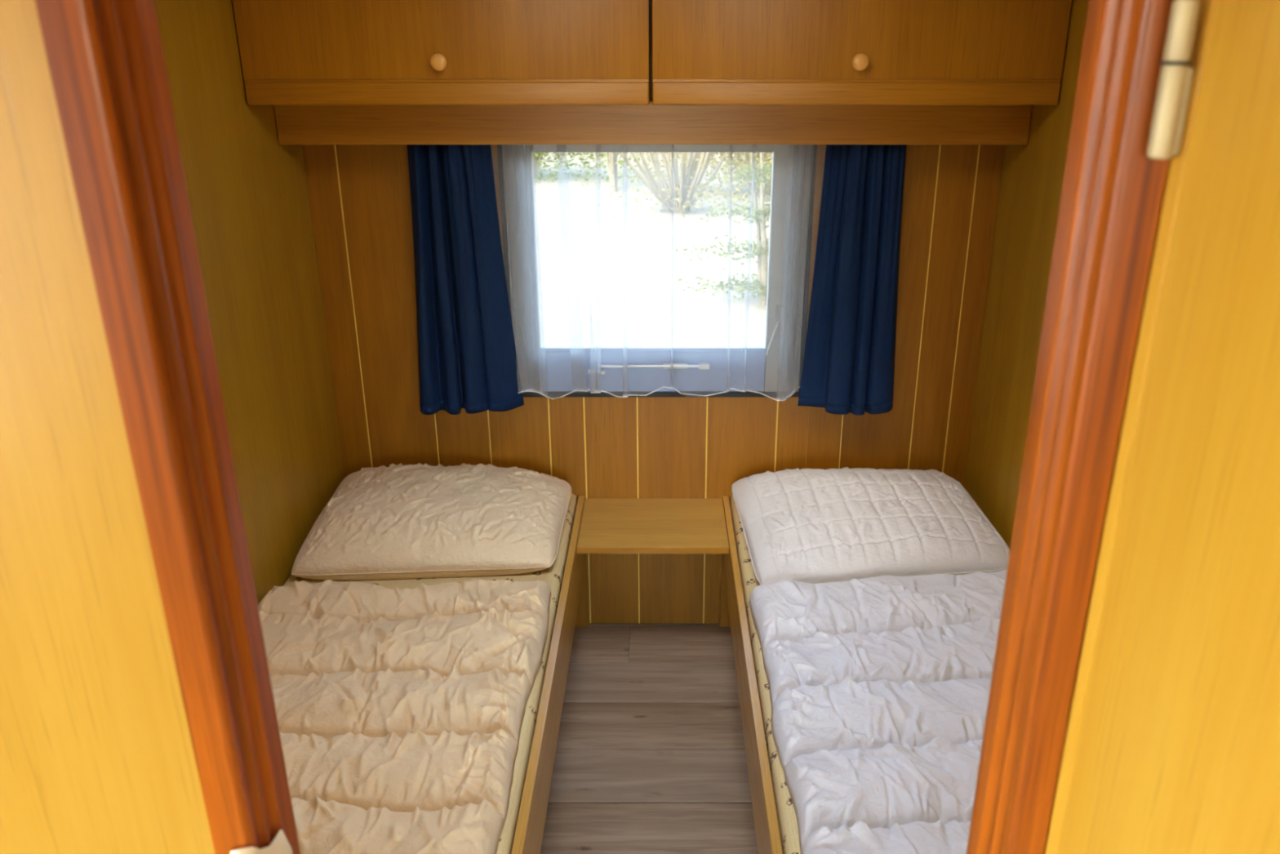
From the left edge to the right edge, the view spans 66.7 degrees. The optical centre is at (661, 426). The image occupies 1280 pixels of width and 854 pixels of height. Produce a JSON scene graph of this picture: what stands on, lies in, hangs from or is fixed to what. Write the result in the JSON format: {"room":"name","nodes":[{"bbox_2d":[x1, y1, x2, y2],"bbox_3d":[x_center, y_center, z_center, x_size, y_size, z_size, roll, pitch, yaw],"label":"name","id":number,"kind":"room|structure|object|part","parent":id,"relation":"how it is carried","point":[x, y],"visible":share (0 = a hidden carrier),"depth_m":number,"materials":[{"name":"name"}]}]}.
{"room":"mobile home bedroom","nodes":[
{"label":"mobile home bedroom","id":0,"kind":"room"},
{"bbox_2d":[154,0,344,604],"bbox_3d":[-0.988,0.001,1.851,0.050,2.100,2.104,0,21,0],"label":"wall","id":1,"kind":"structure","parent":0,"point":[247,192],"depth_m":2.31,"materials":[{"name":"brown wood"}]},
{"bbox_2d":[0,0,1189,853],"bbox_3d":[0.000,0.389,0.835,2.900,2.100,0.070,0,21,0],"label":"wall partition","id":2,"kind":"structure","parent":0,"point":[97,754],"depth_m":0.69,"materials":[{"name":"yellow wood"}]},
{"bbox_2d":[35,0,1279,853],"bbox_3d":[0.034,0.547,0.578,0.779,1.990,0.676,0,21,0],"label":"door","id":3,"kind":"structure","parent":2,"relation":"in","point":[1172,746],"depth_m":0.62,"materials":[{"name":"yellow wood"}]},
{"bbox_3d":[-0.324,0.382,0.812,0.014,0.130,0.067,5,22,13],"label":"strike plate","id":4,"kind":"part","parent":3,"relation":"part of","materials":[{"name":"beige metal"}]},
{"bbox_2d":[540,622,758,853],"bbox_3d":[0.000,1.572,0.751,2.900,0.050,5.280,0,21,0],"label":"floor","id":5,"kind":"structure","parent":0,"point":[651,753],"depth_m":2.56,"materials":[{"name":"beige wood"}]},
{"bbox_2d":[511,495,586,853],"bbox_3d":[-0.597,0.776,2.127,0.724,0.455,1.978,0,21,0],"label":"frame","id":6,"kind":"object","parent":5,"relation":"on","point":[529,832],"visible":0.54,"depth_m":2.09,"materials":[{"name":"brown wood"}]},
{"bbox_2d":[283,493,576,853],"bbox_3d":[-0.607,0.598,2.069,0.698,0.128,1.947,0,21,0],"label":"mattress","id":7,"kind":"object","parent":6,"relation":"on","point":[553,575],"visible":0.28,"depth_m":2.36,"materials":[{"name":"beige fabric"}]},
{"bbox_2d":[257,578,551,853],"bbox_3d":[-0.602,0.601,1.760,0.686,0.082,1.297,0,21,0],"label":"duvet","id":8,"kind":"object","parent":7,"relation":"on","point":[400,713],"visible":0.74,"depth_m":1.88,"materials":[{"name":"beige fabric"}]},
{"bbox_2d":[291,462,571,580],"bbox_3d":[-0.599,0.223,2.657,0.692,0.149,0.557,0,21,0],"label":"pillow","id":9,"kind":"object","parent":7,"relation":"on","point":[400,521],"visible":1,"depth_m":2.50,"materials":[{"name":"beige fabric"}]},
{"bbox_2d":[721,495,782,853],"bbox_3d":[0.552,0.776,2.127,0.731,0.455,1.978,0,21,0],"label":"frame","id":10,"kind":"object","parent":5,"relation":"on","point":[763,803],"visible":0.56,"depth_m":2.08,"materials":[{"name":"brown wood"}]},
{"bbox_2d":[730,494,800,853],"bbox_3d":[0.561,0.598,2.069,0.705,0.128,1.947,0,21,0],"label":"mattress","id":11,"kind":"object","parent":10,"relation":"on","point":[786,815],"visible":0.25,"depth_m":1.99,"materials":[{"name":"beige fabric"}]},
{"bbox_2d":[731,466,1009,585],"bbox_3d":[0.553,0.242,2.622,0.691,0.139,0.585,0,21,0],"label":"pillow","id":12,"kind":"object","parent":11,"relation":"on","point":[813,526],"visible":0.93,"depth_m":2.50,"materials":[{"name":"white fabric"}]},
{"bbox_2d":[749,569,1007,853],"bbox_3d":[0.558,0.593,1.784,0.694,0.080,1.349,0,21,0],"label":"duvet","id":13,"kind":"object","parent":11,"relation":"on","point":[879,686],"visible":0.65,"depth_m":1.89,"materials":[{"name":"white fabric"}]},
{"bbox_2d":[302,0,1005,623],"bbox_3d":[-0.021,-0.361,2.796,1.944,2.100,0.080,0,21,0],"label":"wall","id":14,"kind":"structure","parent":0,"point":[604,447],"depth_m":2.87,"materials":[{"name":"brown wood"}]},
{"bbox_2d":[232,0,648,105],"bbox_3d":[-0.494,-1.011,2.307,0.930,0.456,0.368,0,21,0],"label":"upper cabinet","id":15,"kind":"object","parent":14,"relation":"attached to","point":[293,52],"visible":1,"depth_m":2.20,"materials":[{"name":"brown wood"}]},
{"bbox_3d":[-0.503,-0.825,2.199,0.038,0.038,0.032,0,21,0],"label":"knob","id":16,"kind":"part","parent":15,"relation":"part of","materials":[{"name":"brown wood"}]},
{"bbox_2d":[574,553,589,626],"bbox_3d":[-0.272,0.482,3.065,0.076,0.332,0.020,0,21,0],"label":"batten","id":17,"kind":"object","parent":14,"relation":"attached to","point":[582,615],"visible":0.3,"depth_m":3.08,"materials":[{"name":"brown wood"}]},
{"bbox_2d":[576,498,728,553],"bbox_3d":[-0.024,0.284,2.828,0.420,0.018,0.321,0,21,0],"label":"shelf","id":18,"kind":"object","parent":14,"relation":"attached to","point":[607,526],"visible":1,"depth_m":2.79,"materials":[{"name":"brown wood"}]},
{"bbox_2d":[274,98,1032,144],"bbox_3d":[-0.021,-0.787,2.498,1.880,0.104,0.168,0,21,0],"label":"valance","id":19,"kind":"object","parent":14,"relation":"attached to","point":[650,124],"visible":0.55,"depth_m":2.42,"materials":[{"name":"brown wood"}]},
{"bbox_2d":[407,144,524,414],"bbox_3d":[-0.539,-0.424,2.610,0.294,0.819,0.063,-2,21,-5],"label":"curtain","id":20,"kind":"object","parent":19,"relation":"hanging from","point":[468,359],"visible":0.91,"depth_m":2.62,"materials":[{"name":"blue fabric"}]},
{"bbox_2d":[518,386,799,401],"bbox_3d":[-0.007,-0.453,2.644,0.925,0.789,0.070,0,21,1],"label":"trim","id":21,"kind":"structure","parent":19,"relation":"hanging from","point":[597,391],"depth_m":2.78,"materials":[{"name":"white fabric"}]},
{"bbox_2d":[797,144,906,415],"bbox_3d":[0.522,-0.424,2.610,0.268,0.819,0.052,1,21,3],"label":"curtain","id":22,"kind":"object","parent":19,"relation":"hanging from","point":[848,366],"visible":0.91,"depth_m":2.62,"materials":[{"name":"blue fabric"}]},
{"bbox_2d":[497,144,817,396],"bbox_3d":[-0.013,-0.443,2.737,0.855,0.745,0.070,0,21,0],"label":"window","id":23,"kind":"structure","parent":14,"relation":"in","point":[774,368],"depth_m":2.78,"materials":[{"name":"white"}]},
{"bbox_3d":[-0.397,-0.257,2.779,0.024,0.088,0.009,7,22,17],"label":"stay arm","id":24,"kind":"part","parent":23,"relation":"part of","materials":[{"name":"metal"}]},
{"bbox_3d":[-0.025,-0.763,2.621,0.654,0.040,0.038,0,21,0],"label":"sash rail","id":25,"kind":"part","parent":23,"relation":"part of","materials":[{"name":"grey plastic"}]},
{"bbox_3d":[-0.025,-0.171,2.847,0.654,0.135,0.040,0,21,0],"label":"sash rail","id":26,"kind":"part","parent":23,"relation":"part of","materials":[{"name":"white plastic"}]},
{"bbox_3d":[0.319,-0.254,2.780,0.039,0.103,0.009,-4,21,-9],"label":"stay arm","id":27,"kind":"part","parent":23,"relation":"part of","materials":[{"name":"metal"}]},
{"bbox_2d":[719,553,730,626],"bbox_3d":[0.224,0.482,3.065,0.076,0.332,0.020,0,21,0],"label":"batten","id":28,"kind":"object","parent":14,"relation":"attached to","point":[724,618],"visible":0.24,"depth_m":3.08,"materials":[{"name":"brown wood"}]},
{"bbox_2d":[652,0,1071,105],"bbox_3d":[0.448,-1.011,2.307,0.938,0.456,0.368,0,21,0],"label":"upper cabinet","id":29,"kind":"object","parent":14,"relation":"attached to","point":[705,52],"visible":1,"depth_m":2.20,"materials":[{"name":"brown wood"}]},
{"bbox_3d":[0.449,-0.825,2.199,0.038,0.038,0.032,0,21,0],"label":"knob","id":30,"kind":"part","parent":29,"relation":"part of","materials":[{"name":"brown wood"}]},
{"bbox_2d":[964,0,1089,549],"bbox_3d":[0.946,0.001,1.851,0.050,2.100,2.104,0,21,0],"label":"wall","id":31,"kind":"structure","parent":0,"point":[1033,174],"depth_m":2.52,"materials":[{"name":"brown wood"}]},
{"bbox_3d":[0.924,-0.325,2.703,0.006,2.100,0.119,0,21,0],"label":"wall panel","id":32,"kind":"part","parent":31,"relation":"part of","materials":[{"name":"brown wood"}]},
{"label":"outside","id":33,"kind":"structure","parent":0,"visible":0},
{"bbox_2d":[532,152,772,345],"bbox_3d":[0.000,-3.304,14.796,120.000,0.001,150.000,0,21,0],"label":"ground","id":34,"kind":"structure","parent":33,"point":[595,288],"depth_m":10.97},
{"bbox_2d":[532,152,688,186],"bbox_3d":[-2.328,-6.067,18.103,9.403,2.869,3.786,0,21,0],"label":"bush","id":35,"kind":"object","parent":34,"relation":"on","point":[537,157],"visible":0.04,"depth_m":18.37,"materials":[{"name":"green plant"}]},
{"bbox_3d":[-2.268,-5.805,18.254,0.448,2.254,0.259,0,21,0],"label":"stem","id":36,"kind":"part","parent":35,"relation":"part of","materials":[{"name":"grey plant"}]},
{"bbox_3d":[-2.120,-5.651,18.095,0.765,2.089,0.199,0,21,0],"label":"stem","id":37,"kind":"part","parent":35,"relation":"part of","materials":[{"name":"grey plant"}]},
{"bbox_2d":[568,152,662,191],"bbox_3d":[-0.637,-5.680,16.210,2.241,3.478,1.942,0,21,0],"label":"slender tree","id":38,"kind":"object","parent":34,"relation":"on","point":[613,181],"visible":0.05,"depth_m":16.69,"materials":[{"name":"grey plant"}]},
{"bbox_3d":[-0.976,-5.418,16.347,0.351,2.891,0.073,0,21,0],"label":"stem","id":39,"kind":"part","parent":38,"relation":"part of","materials":[{"name":"grey plant"}]},
{"bbox_3d":[-0.894,-5.384,16.233,0.076,2.906,0.281,18,28,40],"label":"stem","id":40,"kind":"part","parent":38,"relation":"part of","materials":[{"name":"grey plant"}]},
{"bbox_3d":[-0.845,-5.181,16.293,0.132,2.484,0.245,0,21,0],"label":"stem","id":41,"kind":"part","parent":38,"relation":"part of","materials":[{"name":"grey plant"}]},
{"bbox_3d":[-0.824,-5.643,16.350,0.067,3.301,0.148,-6,22,-15],"label":"stem","id":42,"kind":"part","parent":38,"relation":"part of","materials":[{"name":"grey plant"}]},
{"bbox_2d":[533,152,772,204],"bbox_3d":[1.473,-4.830,16.125,7.215,1.982,3.372,0,21,0],"label":"dry bush","id":43,"kind":"object","parent":34,"relation":"on","point":[757,157],"visible":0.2,"depth_m":16.17,"materials":[{"name":"grey plant"}]},
{"bbox_3d":[1.170,-4.555,16.109,1.117,1.486,0.304,0,21,0],"label":"stem","id":44,"kind":"part","parent":43,"relation":"part of","materials":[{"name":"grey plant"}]},
{"bbox_3d":[1.342,-4.711,16.599,0.794,1.414,0.747,0,21,0],"label":"stem","id":45,"kind":"part","parent":43,"relation":"part of","materials":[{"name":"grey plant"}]},
{"bbox_2d":[560,152,772,221],"bbox_3d":[0.528,-4.673,13.990,5.946,3.226,3.109,0,21,0],"label":"bare shrub","id":46,"kind":"object","parent":34,"relation":"on","point":[674,196],"visible":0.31,"depth_m":14.27,"materials":[{"name":"grey plant"}]},
{"bbox_3d":[-0.487,-4.038,14.256,1.450,1.846,0.152,0,21,0],"label":"stem","id":47,"kind":"part","parent":46,"relation":"part of","materials":[{"name":"grey plant"}]},
{"bbox_3d":[-0.285,-3.835,13.865,1.098,1.749,0.955,0,21,0],"label":"stem","id":48,"kind":"part","parent":46,"relation":"part of","materials":[{"name":"grey plant"}]},
{"bbox_3d":[-0.326,-4.150,13.807,1.180,2.364,0.838,0,21,0],"label":"stem","id":49,"kind":"part","parent":46,"relation":"part of","materials":[{"name":"grey plant"}]},
{"bbox_3d":[-0.263,-4.426,14.319,1.042,2.502,0.065,6,22,16],"label":"stem","id":50,"kind":"part","parent":46,"relation":"part of","materials":[{"name":"grey plant"}]},
{"bbox_3d":[-0.097,-4.398,14.821,0.094,2.107,1.379,-12,24,-28],"label":"stem","id":51,"kind":"part","parent":46,"relation":"part of","materials":[{"name":"grey plant"}]},
{"bbox_3d":[-0.071,-3.883,13.984,0.708,1.735,0.689,0,21,0],"label":"stem","id":52,"kind":"part","parent":46,"relation":"part of","materials":[{"name":"grey plant"}]},
{"bbox_3d":[-0.001,-4.181,14.451,0.532,1.944,0.385,0,21,0],"label":"stem","id":53,"kind":"part","parent":46,"relation":"part of","materials":[{"name":"grey plant"}]},
{"bbox_3d":[0.095,-4.088,14.446,0.446,1.767,0.060,16,26,36],"label":"stem","id":54,"kind":"part","parent":46,"relation":"part of","materials":[{"name":"grey plant"}]},
{"bbox_3d":[0.161,-3.900,14.036,0.066,1.714,0.588,7,22,18],"label":"stem","id":55,"kind":"part","parent":46,"relation":"part of","materials":[{"name":"grey plant"}]},
{"bbox_3d":[0.220,-4.515,14.873,0.068,2.284,1.358,-1,21,-4],"label":"stem","id":56,"kind":"part","parent":46,"relation":"part of","materials":[{"name":"grey plant"}]},
{"bbox_3d":[0.295,-4.129,13.810,0.066,2.313,0.824,-1,21,-2],"label":"stem","id":57,"kind":"part","parent":46,"relation":"part of","materials":[{"name":"grey plant"}]},
{"bbox_3d":[0.354,-4.239,13.874,0.076,2.459,0.625,-4,21,-11],"label":"stem","id":58,"kind":"part","parent":46,"relation":"part of","materials":[{"name":"grey plant"}]},
{"bbox_3d":[0.449,-4.240,13.968,0.078,2.394,0.563,-15,26,-34],"label":"stem","id":59,"kind":"part","parent":46,"relation":"part of","materials":[{"name":"grey plant"}]},
{"bbox_3d":[0.490,-4.015,14.209,0.418,1.801,0.067,10,23,24],"label":"stem","id":60,"kind":"part","parent":46,"relation":"part of","materials":[{"name":"grey plant"}]},
{"bbox_3d":[0.536,-3.797,13.618,0.522,1.855,1.407,0,21,0],"label":"stem","id":61,"kind":"part","parent":46,"relation":"part of","materials":[{"name":"grey plant"}]},
{"bbox_3d":[0.569,-4.190,14.143,0.579,2.181,0.066,7,22,17],"label":"stem","id":62,"kind":"part","parent":46,"relation":"part of","materials":[{"name":"grey plant"}]},
{"bbox_3d":[0.673,-4.204,13.778,0.742,2.474,0.840,0,21,0],"label":"stem","id":63,"kind":"part","parent":46,"relation":"part of","materials":[{"name":"grey plant"}]},
{"bbox_3d":[0.687,-4.088,13.762,0.798,2.278,0.954,0,21,0],"label":"stem","id":64,"kind":"part","parent":46,"relation":"part of","materials":[{"name":"grey plant"}]},
{"bbox_3d":[0.709,-4.022,14.310,0.808,1.751,0.065,0,21,0],"label":"stem","id":65,"kind":"part","parent":46,"relation":"part of","materials":[{"name":"grey plant"}]},
{"bbox_3d":[0.918,-4.157,14.532,1.232,1.862,0.539,0,21,0],"label":"stem","id":66,"kind":"part","parent":46,"relation":"part of","materials":[{"name":"grey plant"}]},
{"bbox_2d":[634,152,772,307],"bbox_3d":[0.975,-2.219,8.765,2.322,2.332,1.182,-5,22,-14],"label":"young conifer","id":67,"kind":"object","parent":34,"relation":"on","point":[762,247],"visible":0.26,"depth_m":8.94,"materials":[{"name":"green plant"}]},
{"bbox_3d":[0.901,-1.928,8.956,0.208,1.653,0.059,11,23,26],"label":"stem","id":68,"kind":"part","parent":67,"relation":"part of","materials":[{"name":"grey plant"}]},
{"bbox_3d":[0.920,-2.005,8.850,0.147,1.866,0.071,0,21,0],"label":"stem","id":69,"kind":"part","parent":67,"relation":"part of","materials":[{"name":"grey plant"}]}
]}

